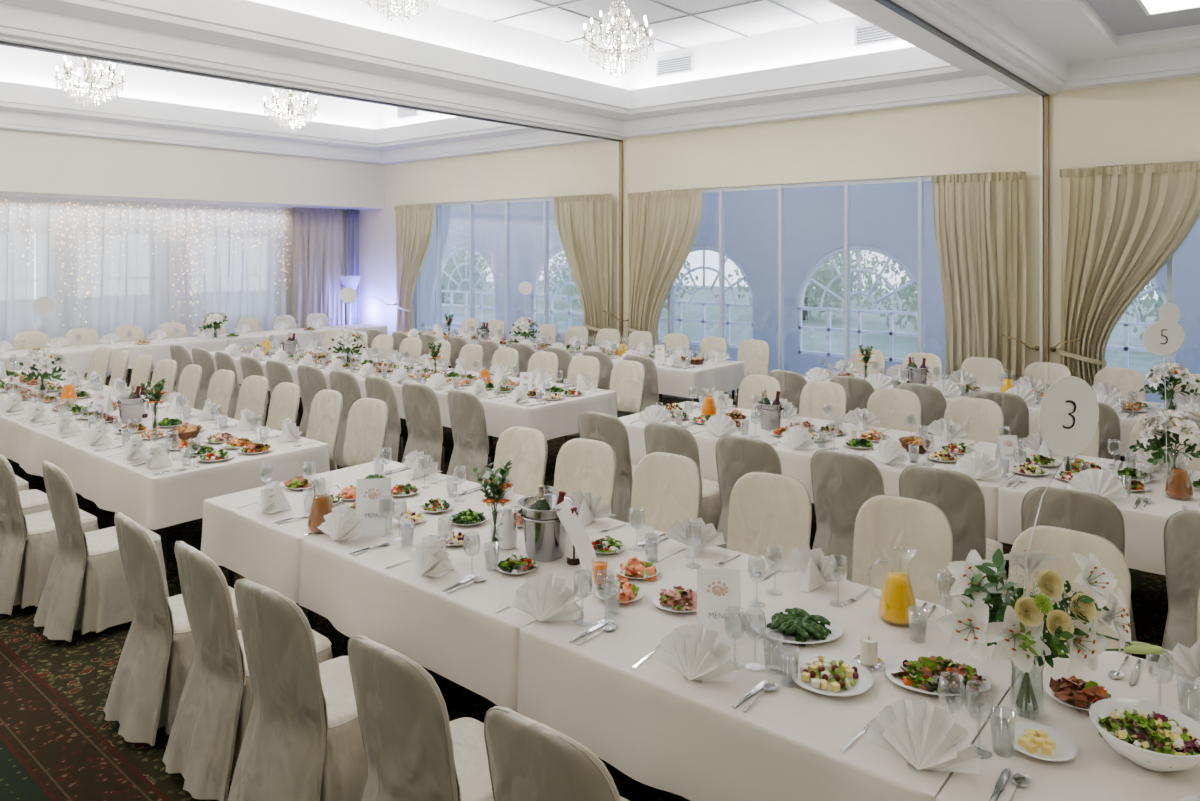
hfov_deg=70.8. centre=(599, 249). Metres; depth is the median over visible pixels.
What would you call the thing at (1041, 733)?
butter cube
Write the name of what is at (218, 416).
tumbler
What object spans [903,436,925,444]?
bread slices
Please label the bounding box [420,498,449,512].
salad
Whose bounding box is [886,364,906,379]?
napkin
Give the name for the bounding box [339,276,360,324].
floor lamp
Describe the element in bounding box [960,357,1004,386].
covered chair
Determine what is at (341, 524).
napkin
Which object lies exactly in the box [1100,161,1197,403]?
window
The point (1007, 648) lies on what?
flower
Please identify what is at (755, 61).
ceiling
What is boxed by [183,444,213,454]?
vegetables
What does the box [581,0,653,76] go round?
chandelier
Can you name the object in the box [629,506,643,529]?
bowl
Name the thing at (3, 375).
menu card
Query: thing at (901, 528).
covered chair
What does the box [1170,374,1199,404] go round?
covered chair
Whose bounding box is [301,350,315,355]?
salad
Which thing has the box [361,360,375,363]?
vegetables
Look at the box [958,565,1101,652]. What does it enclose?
flower bouquet
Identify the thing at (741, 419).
tumbler
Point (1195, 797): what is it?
napkin
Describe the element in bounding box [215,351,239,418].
covered chair
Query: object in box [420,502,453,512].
plate
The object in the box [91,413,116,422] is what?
cold cuts
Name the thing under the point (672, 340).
covered chair
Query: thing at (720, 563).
fork
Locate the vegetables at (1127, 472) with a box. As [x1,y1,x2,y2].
[1117,467,1152,479]
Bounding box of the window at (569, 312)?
[532,247,582,332]
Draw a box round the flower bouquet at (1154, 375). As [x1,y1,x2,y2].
[1139,362,1199,400]
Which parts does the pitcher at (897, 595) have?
handle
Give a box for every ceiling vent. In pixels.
[397,107,418,118]
[656,53,692,76]
[854,23,901,47]
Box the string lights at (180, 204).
[178,204,290,326]
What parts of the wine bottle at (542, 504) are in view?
bottle glass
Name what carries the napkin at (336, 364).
on the tablecloth at (293, 370)
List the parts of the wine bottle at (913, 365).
bottle glass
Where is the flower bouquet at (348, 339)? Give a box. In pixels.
[328,329,365,354]
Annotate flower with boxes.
[937,597,1002,662]
[947,549,1006,605]
[988,605,1050,672]
[1003,550,1059,573]
[1066,616,1108,674]
[1071,552,1120,608]
[1102,588,1130,652]
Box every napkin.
[0,341,13,352]
[0,393,24,411]
[25,401,51,421]
[46,337,68,348]
[47,366,59,375]
[56,411,80,432]
[64,366,85,382]
[81,422,111,445]
[85,371,101,387]
[99,333,119,343]
[110,378,129,394]
[121,434,147,459]
[146,441,172,468]
[148,330,166,340]
[167,392,191,411]
[192,328,210,336]
[197,399,219,419]
[224,343,240,355]
[233,324,250,333]
[235,408,259,430]
[250,347,264,358]
[256,481,291,513]
[269,350,288,362]
[272,321,288,330]
[276,418,301,442]
[298,354,315,366]
[306,340,318,351]
[309,319,322,327]
[317,505,363,541]
[326,358,343,370]
[332,343,343,355]
[357,363,375,377]
[359,346,374,358]
[387,350,405,363]
[390,368,408,383]
[403,450,442,479]
[407,329,419,337]
[408,535,453,576]
[418,354,438,367]
[423,373,448,389]
[433,324,443,332]
[434,331,444,340]
[454,358,468,372]
[455,326,470,335]
[461,334,471,343]
[469,379,487,396]
[482,468,516,499]
[489,363,511,378]
[490,336,500,346]
[508,331,524,340]
[509,385,529,402]
[509,574,581,622]
[519,339,533,348]
[532,368,553,383]
[538,333,553,342]
[550,342,567,350]
[554,499,598,573]
[568,336,585,346]
[568,490,613,526]
[575,373,593,389]
[585,346,601,351]
[601,339,618,350]
[620,349,640,359]
[637,342,654,353]
[637,405,672,422]
[652,624,737,681]
[664,353,681,366]
[665,516,726,557]
[675,345,691,357]
[701,414,738,436]
[710,348,730,361]
[711,390,734,409]
[778,425,815,449]
[779,398,798,417]
[784,545,850,591]
[804,367,830,380]
[834,359,857,372]
[843,408,881,430]
[864,698,979,773]
[865,373,892,389]
[869,439,908,464]
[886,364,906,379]
[926,418,967,442]
[931,379,960,396]
[939,593,1005,610]
[947,370,977,385]
[952,451,1002,479]
[1006,386,1036,403]
[1014,375,1046,390]
[1020,430,1051,456]
[1067,469,1126,498]
[1092,382,1123,397]
[1096,394,1121,411]
[1129,444,1181,471]
[1155,640,1199,684]
[1172,390,1199,404]
[1173,795,1199,800]
[1177,403,1199,412]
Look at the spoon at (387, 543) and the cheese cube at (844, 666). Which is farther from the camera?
the spoon at (387, 543)
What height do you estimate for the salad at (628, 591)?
0.070 m
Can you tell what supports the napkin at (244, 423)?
on the tablecloth at (154, 502)
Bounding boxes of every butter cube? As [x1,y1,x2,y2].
[1018,736,1030,747]
[1024,734,1035,743]
[1025,729,1035,736]
[1025,741,1037,753]
[1034,736,1044,747]
[1035,729,1047,737]
[1042,743,1051,755]
[1043,738,1055,748]
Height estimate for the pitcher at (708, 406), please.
0.248 m
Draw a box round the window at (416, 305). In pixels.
[413,194,597,338]
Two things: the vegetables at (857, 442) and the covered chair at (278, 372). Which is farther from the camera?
the covered chair at (278, 372)
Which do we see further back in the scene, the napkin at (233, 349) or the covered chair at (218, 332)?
the covered chair at (218, 332)
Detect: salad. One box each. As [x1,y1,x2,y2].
[0,383,15,387]
[8,387,31,394]
[9,374,26,381]
[22,391,46,399]
[45,383,62,389]
[79,411,104,417]
[136,340,149,344]
[138,427,164,437]
[167,439,195,448]
[200,449,229,460]
[225,437,252,447]
[242,347,254,352]
[292,355,303,358]
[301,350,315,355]
[323,493,339,501]
[333,356,346,359]
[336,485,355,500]
[373,361,386,365]
[391,483,417,496]
[409,371,426,377]
[417,368,433,372]
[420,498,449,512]
[452,378,470,384]
[460,374,476,378]
[495,385,513,390]
[498,379,516,384]
[498,554,535,572]
[502,512,521,525]
[538,345,549,348]
[564,388,581,394]
[591,535,622,553]
[596,578,639,604]
[616,557,656,581]
[670,411,688,418]
[693,415,711,422]
[773,426,787,435]
[818,424,842,433]
[860,429,887,440]
[891,380,901,385]
[892,656,986,696]
[942,443,970,452]
[960,387,970,393]
[1024,454,1055,466]
[1030,389,1044,396]
[1059,470,1079,480]
[1098,707,1199,767]
[1120,402,1143,410]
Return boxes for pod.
[771,612,783,623]
[771,616,791,629]
[774,614,795,622]
[779,620,793,631]
[785,607,810,617]
[785,624,813,633]
[787,620,815,634]
[792,620,800,632]
[794,628,809,639]
[800,629,808,646]
[801,617,811,629]
[810,614,830,625]
[810,622,828,637]
[814,629,821,639]
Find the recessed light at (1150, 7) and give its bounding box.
[1136,0,1199,15]
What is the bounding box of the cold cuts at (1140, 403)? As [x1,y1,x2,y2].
[1122,398,1147,406]
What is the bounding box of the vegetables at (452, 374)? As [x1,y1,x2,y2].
[444,371,460,376]
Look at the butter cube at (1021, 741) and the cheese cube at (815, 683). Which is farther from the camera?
the cheese cube at (815, 683)
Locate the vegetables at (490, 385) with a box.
[484,383,496,388]
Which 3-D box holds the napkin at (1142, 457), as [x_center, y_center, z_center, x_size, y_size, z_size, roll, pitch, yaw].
[3.504,1.313,5.359,0.153,0.159,0.294,0,0,-38]
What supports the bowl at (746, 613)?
on the wine glass at (746, 613)
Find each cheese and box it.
[35,382,55,387]
[313,358,326,362]
[353,364,362,368]
[397,509,423,524]
[441,531,469,546]
[446,377,455,381]
[544,393,562,398]
[663,403,682,409]
[810,432,826,440]
[929,450,957,462]
[1013,463,1044,474]
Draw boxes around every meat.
[19,377,39,381]
[25,379,46,384]
[33,394,56,401]
[119,423,145,431]
[241,442,270,452]
[264,351,275,356]
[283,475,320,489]
[342,362,356,368]
[377,366,392,372]
[527,388,543,397]
[724,410,745,419]
[731,418,743,426]
[958,383,979,389]
[1049,675,1110,711]
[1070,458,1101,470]
[1117,476,1143,489]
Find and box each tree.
[442,250,492,302]
[444,250,487,289]
[538,251,580,303]
[554,258,697,309]
[728,252,884,320]
[807,250,882,304]
[854,256,917,332]
[1119,282,1163,339]
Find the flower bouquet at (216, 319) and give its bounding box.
[199,311,227,330]
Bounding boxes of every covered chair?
[0,454,98,614]
[13,331,49,350]
[15,475,28,490]
[19,489,49,514]
[34,460,168,641]
[65,328,98,379]
[86,346,110,384]
[104,512,240,745]
[109,350,129,386]
[113,325,144,382]
[128,354,152,393]
[151,359,177,400]
[158,322,186,338]
[163,541,332,800]
[170,344,191,391]
[177,364,201,408]
[192,348,214,409]
[199,320,225,335]
[206,369,234,417]
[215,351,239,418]
[227,579,366,800]
[234,375,267,425]
[236,317,262,332]
[240,356,268,426]
[265,382,299,430]
[266,360,298,425]
[273,315,296,329]
[297,365,327,437]
[306,313,328,350]
[306,389,342,470]
[322,329,340,351]
[329,370,361,466]
[342,398,387,467]
[345,332,367,355]
[348,635,493,800]
[365,376,402,462]
[366,329,384,347]
[371,334,393,359]
[392,331,408,351]
[399,337,422,363]
[401,383,443,473]
[419,334,437,354]
[429,340,450,367]
[447,389,490,484]
[448,337,468,368]
[459,344,483,371]
[461,318,478,335]
[478,340,499,372]
[484,706,629,800]
[488,320,504,337]
[490,347,518,376]
[494,426,547,495]
[510,323,531,340]
[510,343,534,377]
[527,351,558,382]
[536,324,556,343]
[543,347,571,383]
[553,438,615,517]
[564,326,588,346]
[565,355,600,442]
[578,411,636,522]
[582,350,612,389]
[595,328,620,348]
[609,360,644,417]
[623,355,658,410]
[626,331,652,352]
[630,452,701,532]
[644,422,720,530]
[660,333,692,401]
[697,336,728,402]
[715,435,810,549]
[726,472,811,560]
[736,339,769,406]
[737,374,781,410]
[768,370,806,413]
[799,381,846,422]
[810,449,884,581]
[829,376,874,422]
[849,348,885,374]
[852,495,952,604]
[867,388,921,432]
[897,383,946,434]
[899,465,1007,597]
[903,352,942,380]
[944,397,1003,443]
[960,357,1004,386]
[972,391,1028,447]
[1008,525,1130,653]
[1021,486,1136,655]
[1023,362,1071,391]
[1031,410,1099,457]
[1093,367,1145,459]
[1098,402,1120,460]
[1130,417,1199,471]
[1155,409,1199,425]
[1162,510,1199,653]
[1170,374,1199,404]
[1197,589,1199,640]
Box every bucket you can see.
[113,395,148,423]
[279,339,299,354]
[476,328,490,341]
[513,494,577,561]
[754,400,785,429]
[905,365,930,384]
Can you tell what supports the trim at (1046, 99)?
attached to the wall at (1152, 122)
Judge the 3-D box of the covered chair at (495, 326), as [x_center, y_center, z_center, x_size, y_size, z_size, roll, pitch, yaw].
[-1.770,1.667,14.316,0.528,0.966,0.208,0,0,32]
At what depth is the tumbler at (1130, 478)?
4.77 m
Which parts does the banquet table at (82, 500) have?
leg, leg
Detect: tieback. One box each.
[602,310,627,321]
[1001,334,1039,350]
[1050,338,1079,351]
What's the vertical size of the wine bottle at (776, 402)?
0.283 m
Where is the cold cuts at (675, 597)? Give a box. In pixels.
[659,586,696,612]
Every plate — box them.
[61,408,91,413]
[75,413,107,419]
[87,417,119,422]
[115,426,149,433]
[133,432,166,439]
[157,420,185,427]
[163,442,199,450]
[180,447,217,455]
[196,453,234,461]
[203,435,238,442]
[220,440,255,448]
[237,446,273,453]
[283,479,320,489]
[311,497,341,504]
[335,490,355,500]
[391,487,419,496]
[393,514,426,524]
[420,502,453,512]
[440,533,471,546]
[447,512,487,525]
[492,388,514,392]
[496,558,537,574]
[540,395,564,399]
[561,391,584,395]
[591,540,624,553]
[596,584,643,602]
[616,563,659,578]
[652,589,696,611]
[666,406,686,411]
[787,654,872,695]
[813,435,830,441]
[815,428,846,434]
[842,440,876,448]
[858,435,891,441]
[924,452,961,461]
[939,445,973,454]
[1009,465,1049,475]
[1013,722,1077,760]
[1020,457,1059,466]
[1044,677,1114,710]
[1055,472,1069,481]
[1111,470,1156,480]
[1122,408,1146,412]
[1125,484,1149,491]
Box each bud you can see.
[1101,634,1164,654]
[1105,644,1162,653]
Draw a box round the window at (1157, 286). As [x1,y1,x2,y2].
[1106,276,1174,384]
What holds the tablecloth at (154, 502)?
on the banquet table at (82, 500)
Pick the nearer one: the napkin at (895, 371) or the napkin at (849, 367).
the napkin at (895, 371)
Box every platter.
[751,611,842,643]
[885,658,991,695]
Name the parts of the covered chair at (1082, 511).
seat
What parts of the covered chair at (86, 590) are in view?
leg, seat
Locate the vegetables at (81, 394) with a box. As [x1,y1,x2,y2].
[76,391,89,396]
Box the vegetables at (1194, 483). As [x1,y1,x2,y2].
[1192,479,1199,488]
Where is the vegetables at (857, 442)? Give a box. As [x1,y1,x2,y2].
[846,438,872,447]
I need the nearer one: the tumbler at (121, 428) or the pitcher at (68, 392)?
the tumbler at (121, 428)
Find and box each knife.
[152,467,185,474]
[273,514,305,523]
[349,542,389,553]
[386,468,410,474]
[442,574,478,590]
[459,487,484,495]
[569,621,607,642]
[644,537,667,547]
[732,680,768,708]
[759,568,778,580]
[916,605,935,625]
[989,767,1010,800]
[1006,479,1014,486]
[1129,659,1141,686]
[1133,499,1140,508]
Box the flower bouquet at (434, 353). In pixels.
[427,342,442,362]
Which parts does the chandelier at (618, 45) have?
arm, arm, arm, arm, arm, arm, arm, arm, arm, arm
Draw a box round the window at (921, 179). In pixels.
[649,172,996,393]
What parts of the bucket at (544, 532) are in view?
ring handle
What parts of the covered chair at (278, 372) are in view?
leg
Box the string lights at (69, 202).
[38,202,175,325]
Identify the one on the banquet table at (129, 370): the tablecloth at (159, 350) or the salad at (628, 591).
the tablecloth at (159, 350)
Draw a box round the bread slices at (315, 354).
[313,352,324,355]
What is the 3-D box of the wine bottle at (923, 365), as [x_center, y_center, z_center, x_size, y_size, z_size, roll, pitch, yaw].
[3.271,1.239,8.580,0.111,0.283,0.075,0,0,-35]
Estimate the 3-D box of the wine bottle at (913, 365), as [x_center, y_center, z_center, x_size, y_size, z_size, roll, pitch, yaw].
[3.224,1.238,8.658,0.075,0.283,0.107,0,0,-19]
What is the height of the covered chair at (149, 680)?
0.966 m
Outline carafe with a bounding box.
[495,508,516,549]
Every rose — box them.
[1014,596,1043,625]
[1037,569,1063,597]
[1046,610,1073,639]
[1071,593,1095,622]
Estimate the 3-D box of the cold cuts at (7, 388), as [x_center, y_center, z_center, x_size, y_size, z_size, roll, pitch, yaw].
[-5.784,1.366,8.336,0.190,0.078,0.192,0,0,33]
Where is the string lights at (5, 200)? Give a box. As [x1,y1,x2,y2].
[1,200,34,266]
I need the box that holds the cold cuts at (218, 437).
[207,431,234,441]
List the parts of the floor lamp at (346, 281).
lamp shade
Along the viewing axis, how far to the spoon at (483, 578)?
3.53 m
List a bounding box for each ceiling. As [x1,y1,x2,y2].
[0,0,1199,163]
[0,192,377,209]
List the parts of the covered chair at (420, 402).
leg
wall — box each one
[0,129,384,208]
[33,198,344,316]
[345,76,1199,401]
[420,181,1199,402]
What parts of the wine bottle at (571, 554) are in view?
bottle glass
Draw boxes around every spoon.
[95,446,122,451]
[155,468,187,475]
[277,514,308,524]
[353,542,390,555]
[384,466,407,472]
[447,576,486,593]
[457,486,482,493]
[577,624,617,645]
[637,533,664,544]
[742,682,777,712]
[752,565,773,577]
[916,602,926,620]
[1009,773,1029,800]
[1012,480,1026,487]
[1108,656,1128,678]
[1141,500,1151,509]
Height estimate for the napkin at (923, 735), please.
0.159 m
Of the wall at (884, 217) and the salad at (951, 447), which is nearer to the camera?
the salad at (951, 447)
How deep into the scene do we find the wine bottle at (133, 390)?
6.90 m
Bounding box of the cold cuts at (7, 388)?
[2,384,23,390]
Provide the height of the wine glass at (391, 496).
0.185 m
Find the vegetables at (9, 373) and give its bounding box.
[6,370,18,375]
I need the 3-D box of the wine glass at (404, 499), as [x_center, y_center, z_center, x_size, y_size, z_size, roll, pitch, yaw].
[-0.967,1.300,4.075,0.071,0.185,0.071,0,0,-42]
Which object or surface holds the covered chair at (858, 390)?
on the floor
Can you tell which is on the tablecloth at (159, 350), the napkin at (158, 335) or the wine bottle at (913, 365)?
the napkin at (158, 335)
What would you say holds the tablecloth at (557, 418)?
on the banquet table
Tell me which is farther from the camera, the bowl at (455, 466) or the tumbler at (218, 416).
the tumbler at (218, 416)
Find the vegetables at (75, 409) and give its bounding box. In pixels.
[65,406,87,412]
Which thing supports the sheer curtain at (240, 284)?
hanging from the ceiling at (33, 195)
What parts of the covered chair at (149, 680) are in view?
seat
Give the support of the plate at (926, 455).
on the tablecloth at (795, 463)
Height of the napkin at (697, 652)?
0.159 m
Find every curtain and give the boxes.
[0,196,34,350]
[35,197,174,376]
[175,203,285,363]
[293,207,344,328]
[346,209,358,324]
[395,204,433,331]
[554,194,611,346]
[627,189,701,352]
[932,171,1026,386]
[1058,161,1199,387]
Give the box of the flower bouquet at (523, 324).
[509,317,539,337]
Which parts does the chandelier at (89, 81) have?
arm, arm, arm, arm, arm, arm, arm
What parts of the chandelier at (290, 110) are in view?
arm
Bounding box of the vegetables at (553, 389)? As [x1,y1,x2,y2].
[545,385,563,391]
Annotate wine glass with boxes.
[166,430,177,459]
[170,437,179,460]
[188,437,199,467]
[251,415,261,440]
[260,463,272,481]
[302,461,315,495]
[379,496,393,535]
[392,499,406,538]
[418,454,430,488]
[438,516,453,557]
[453,466,465,501]
[463,532,479,576]
[573,569,591,621]
[596,570,614,620]
[629,506,643,547]
[685,522,701,565]
[724,606,745,664]
[744,607,765,665]
[748,555,765,603]
[751,411,760,436]
[766,544,783,591]
[829,422,838,449]
[829,554,847,603]
[922,435,933,464]
[935,570,955,619]
[938,671,964,712]
[965,680,992,753]
[1013,447,1025,479]
[1108,439,1120,469]
[1136,464,1150,499]
[1146,649,1173,683]
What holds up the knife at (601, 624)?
on the tablecloth at (665, 730)
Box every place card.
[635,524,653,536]
[774,558,795,572]
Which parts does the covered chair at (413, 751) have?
seat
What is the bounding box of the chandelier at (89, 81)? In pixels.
[54,56,125,108]
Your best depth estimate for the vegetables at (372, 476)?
5.02 m
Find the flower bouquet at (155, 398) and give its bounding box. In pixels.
[140,378,166,408]
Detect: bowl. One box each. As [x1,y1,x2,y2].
[302,461,315,478]
[379,496,393,517]
[392,499,406,520]
[418,454,430,471]
[438,516,453,539]
[453,466,465,484]
[463,532,479,556]
[573,569,591,598]
[596,570,614,598]
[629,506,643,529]
[685,522,701,545]
[724,606,745,639]
[744,607,765,640]
[748,555,765,581]
[766,544,783,570]
[829,554,847,581]
[935,570,955,598]
[965,680,992,721]
[1089,698,1199,772]
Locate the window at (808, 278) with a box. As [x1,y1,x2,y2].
[798,245,924,361]
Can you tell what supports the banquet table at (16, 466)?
on the floor
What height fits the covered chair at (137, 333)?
0.966 m
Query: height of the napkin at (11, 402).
0.159 m
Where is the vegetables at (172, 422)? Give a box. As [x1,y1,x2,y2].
[158,417,181,425]
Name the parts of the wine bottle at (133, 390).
bottle glass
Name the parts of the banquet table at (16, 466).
leg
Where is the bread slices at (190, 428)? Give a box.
[171,425,196,433]
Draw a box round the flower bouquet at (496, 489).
[470,460,512,511]
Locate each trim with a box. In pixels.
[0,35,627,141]
[617,141,622,343]
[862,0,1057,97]
[1040,96,1048,361]
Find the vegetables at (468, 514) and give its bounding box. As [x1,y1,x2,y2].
[449,508,484,523]
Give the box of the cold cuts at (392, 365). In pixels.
[384,362,398,367]
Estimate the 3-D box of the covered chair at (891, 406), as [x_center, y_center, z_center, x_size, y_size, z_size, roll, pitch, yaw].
[2.495,1.667,7.155,0.528,0.966,0.208,0,0,30]
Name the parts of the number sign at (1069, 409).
wire stem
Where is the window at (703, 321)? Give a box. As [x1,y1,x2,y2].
[658,245,752,347]
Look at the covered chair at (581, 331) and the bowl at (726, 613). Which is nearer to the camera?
the bowl at (726, 613)
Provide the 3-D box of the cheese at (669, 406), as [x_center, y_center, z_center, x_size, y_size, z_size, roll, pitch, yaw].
[0.639,1.364,7.355,0.173,0.058,0.179,0,0,-34]
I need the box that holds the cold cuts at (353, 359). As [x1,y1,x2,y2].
[344,357,358,361]
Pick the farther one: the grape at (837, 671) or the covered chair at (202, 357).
the covered chair at (202, 357)
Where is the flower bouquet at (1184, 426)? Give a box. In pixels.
[1129,409,1199,464]
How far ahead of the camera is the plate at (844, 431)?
6.40 m
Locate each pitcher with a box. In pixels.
[60,378,80,402]
[261,340,271,352]
[307,482,344,531]
[479,363,491,383]
[617,340,626,356]
[701,389,716,415]
[868,552,917,623]
[1000,372,1019,391]
[1165,453,1193,499]
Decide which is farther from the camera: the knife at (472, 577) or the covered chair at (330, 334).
the covered chair at (330, 334)
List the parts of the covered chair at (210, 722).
seat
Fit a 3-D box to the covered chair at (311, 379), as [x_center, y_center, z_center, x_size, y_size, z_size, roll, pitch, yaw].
[-2.978,1.667,8.713,0.528,0.966,0.208,0,0,29]
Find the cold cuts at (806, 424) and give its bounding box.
[790,420,813,429]
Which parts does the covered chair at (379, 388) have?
leg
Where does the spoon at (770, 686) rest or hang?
on the tablecloth at (665, 730)
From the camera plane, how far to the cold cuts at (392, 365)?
9.91 m
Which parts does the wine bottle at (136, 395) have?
bottle glass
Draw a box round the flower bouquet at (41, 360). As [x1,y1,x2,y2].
[14,349,66,380]
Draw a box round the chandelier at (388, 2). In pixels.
[361,0,437,21]
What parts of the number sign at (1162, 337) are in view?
wire stem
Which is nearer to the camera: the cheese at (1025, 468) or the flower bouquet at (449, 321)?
the cheese at (1025, 468)
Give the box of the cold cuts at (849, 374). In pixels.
[837,371,853,376]
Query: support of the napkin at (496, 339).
on the tablecloth at (474, 342)
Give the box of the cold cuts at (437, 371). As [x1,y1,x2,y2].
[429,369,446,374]
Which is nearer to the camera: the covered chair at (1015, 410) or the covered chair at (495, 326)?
the covered chair at (1015, 410)
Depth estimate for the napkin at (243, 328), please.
14.07 m
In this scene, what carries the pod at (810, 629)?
on the platter at (758, 624)
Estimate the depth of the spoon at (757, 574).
3.62 m
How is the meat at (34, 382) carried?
on the plate
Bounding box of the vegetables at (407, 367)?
[398,365,413,369]
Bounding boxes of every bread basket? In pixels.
[166,426,201,440]
[312,354,327,360]
[688,357,704,364]
[899,437,930,452]
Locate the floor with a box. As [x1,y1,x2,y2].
[0,353,1167,800]
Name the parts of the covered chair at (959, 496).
seat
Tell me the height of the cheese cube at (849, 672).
0.019 m
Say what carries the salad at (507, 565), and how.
on the plate at (520, 568)
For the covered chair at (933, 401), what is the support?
on the floor
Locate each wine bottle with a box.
[128,384,135,398]
[131,386,140,398]
[139,384,147,417]
[535,485,550,509]
[552,491,565,509]
[566,507,579,564]
[761,389,770,404]
[772,391,780,404]
[906,357,910,382]
[910,357,916,367]
[920,358,925,367]
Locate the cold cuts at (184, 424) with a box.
[174,422,201,428]
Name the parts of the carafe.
handle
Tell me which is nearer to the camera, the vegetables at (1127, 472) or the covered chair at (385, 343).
the vegetables at (1127, 472)
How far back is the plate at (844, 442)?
5.96 m
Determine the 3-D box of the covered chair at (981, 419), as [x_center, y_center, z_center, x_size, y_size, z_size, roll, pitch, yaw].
[2.977,1.667,6.719,0.528,0.966,0.208,0,0,35]
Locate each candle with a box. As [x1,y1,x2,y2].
[13,377,19,385]
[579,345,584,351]
[845,429,856,440]
[853,635,884,668]
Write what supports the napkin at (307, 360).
on the tablecloth at (293, 370)
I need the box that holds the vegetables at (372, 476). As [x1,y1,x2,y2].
[364,474,384,478]
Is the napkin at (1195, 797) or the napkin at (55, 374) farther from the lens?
the napkin at (55, 374)
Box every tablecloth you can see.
[0,344,124,373]
[0,381,130,415]
[0,400,223,476]
[3,370,87,387]
[61,417,329,529]
[106,336,226,368]
[201,459,482,602]
[209,329,313,347]
[210,345,331,383]
[261,354,415,396]
[293,324,387,349]
[299,488,687,710]
[329,364,494,418]
[431,376,616,439]
[449,338,553,365]
[517,546,1020,800]
[534,344,639,358]
[610,353,743,397]
[618,401,840,481]
[774,423,1039,539]
[806,370,957,390]
[936,651,1199,800]
[945,384,1126,433]
[998,452,1199,575]
[1116,400,1181,456]
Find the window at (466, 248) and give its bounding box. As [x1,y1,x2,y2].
[442,246,494,326]
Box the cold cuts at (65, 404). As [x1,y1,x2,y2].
[52,401,78,410]
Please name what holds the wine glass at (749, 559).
on the tablecloth at (665, 730)
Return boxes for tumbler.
[121,428,130,443]
[181,447,191,465]
[182,406,190,420]
[218,416,227,430]
[259,426,268,442]
[303,488,315,511]
[373,456,383,474]
[400,520,413,545]
[446,476,457,496]
[484,541,498,568]
[603,581,619,612]
[644,533,658,559]
[675,410,682,424]
[740,419,748,435]
[763,632,782,670]
[779,645,798,684]
[817,431,825,447]
[908,445,918,462]
[908,606,927,640]
[990,706,1015,754]
[998,457,1008,477]
[1118,475,1131,496]
[1125,453,1136,468]
[1176,674,1199,717]
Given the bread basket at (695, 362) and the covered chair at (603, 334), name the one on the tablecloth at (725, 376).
the bread basket at (695, 362)
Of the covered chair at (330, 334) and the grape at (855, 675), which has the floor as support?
the covered chair at (330, 334)
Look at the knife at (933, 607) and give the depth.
3.23 m
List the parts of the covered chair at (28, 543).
leg, seat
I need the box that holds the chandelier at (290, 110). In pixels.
[263,89,317,131]
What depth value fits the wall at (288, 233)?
17.19 m
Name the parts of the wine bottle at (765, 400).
bottle glass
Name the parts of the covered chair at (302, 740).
seat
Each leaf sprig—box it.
[962,594,994,617]
[964,574,1003,622]
[969,549,1017,613]
[996,606,1014,625]
[1005,580,1027,612]
[1017,622,1037,664]
[1034,626,1073,667]
[1042,580,1073,639]
[1043,592,1093,650]
[1050,636,1068,654]
[1063,591,1082,614]
[1078,601,1109,624]
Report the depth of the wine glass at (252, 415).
6.18 m
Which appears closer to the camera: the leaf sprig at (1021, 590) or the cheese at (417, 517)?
the leaf sprig at (1021, 590)
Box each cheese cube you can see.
[800,664,808,672]
[801,672,809,681]
[805,660,812,664]
[809,664,817,671]
[811,657,818,664]
[811,678,819,687]
[815,662,822,670]
[819,679,827,688]
[821,671,830,680]
[822,662,830,670]
[823,658,831,663]
[829,656,836,664]
[830,682,839,691]
[842,663,849,671]
[846,668,853,677]
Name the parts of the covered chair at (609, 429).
seat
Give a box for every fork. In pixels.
[385,559,409,568]
[598,524,626,531]
[632,643,660,667]
[715,554,740,564]
[840,719,872,751]
[847,588,868,602]
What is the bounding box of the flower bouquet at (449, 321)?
[443,313,453,326]
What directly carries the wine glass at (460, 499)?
on the tablecloth at (459, 636)
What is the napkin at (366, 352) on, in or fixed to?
on the tablecloth at (293, 370)
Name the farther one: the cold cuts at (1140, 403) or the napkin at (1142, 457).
the cold cuts at (1140, 403)
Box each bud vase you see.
[151,408,158,429]
[489,510,499,545]
[1064,456,1071,471]
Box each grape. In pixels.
[810,671,815,677]
[819,666,824,672]
[822,674,827,680]
[834,674,839,680]
[835,668,840,674]
[839,680,845,687]
[840,673,845,679]
[850,679,855,685]
[853,672,858,678]
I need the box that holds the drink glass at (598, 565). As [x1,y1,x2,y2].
[592,561,607,584]
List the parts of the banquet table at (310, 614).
leg, leg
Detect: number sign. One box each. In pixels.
[33,297,54,316]
[340,287,356,361]
[518,281,531,294]
[1021,376,1098,682]
[1143,320,1184,482]
[1158,303,1180,321]
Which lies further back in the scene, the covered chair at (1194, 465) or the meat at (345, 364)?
the meat at (345, 364)
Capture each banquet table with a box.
[14,462,75,492]
[80,495,166,578]
[128,369,130,386]
[227,568,313,629]
[328,620,334,658]
[693,390,733,404]
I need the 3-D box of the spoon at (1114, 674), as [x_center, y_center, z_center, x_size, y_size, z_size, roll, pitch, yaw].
[1.734,1.390,2.813,0.042,0.010,0.202,0,0,43]
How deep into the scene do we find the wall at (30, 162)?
14.07 m
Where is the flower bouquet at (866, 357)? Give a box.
[857,344,873,365]
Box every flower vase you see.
[37,373,49,393]
[1009,658,1044,717]
[1162,447,1183,479]
[1163,389,1179,409]
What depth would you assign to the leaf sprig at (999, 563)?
2.47 m
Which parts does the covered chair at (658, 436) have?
seat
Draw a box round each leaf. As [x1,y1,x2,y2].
[779,616,802,627]
[830,665,844,674]
[830,677,847,689]
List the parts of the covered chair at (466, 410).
leg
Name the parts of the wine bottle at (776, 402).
bottle glass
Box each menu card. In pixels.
[0,362,6,378]
[92,391,112,412]
[356,478,391,536]
[520,372,532,391]
[655,345,664,360]
[697,568,740,643]
[994,435,1020,466]
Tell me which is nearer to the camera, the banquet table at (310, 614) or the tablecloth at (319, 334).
the banquet table at (310, 614)
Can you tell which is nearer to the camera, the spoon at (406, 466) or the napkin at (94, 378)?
the spoon at (406, 466)

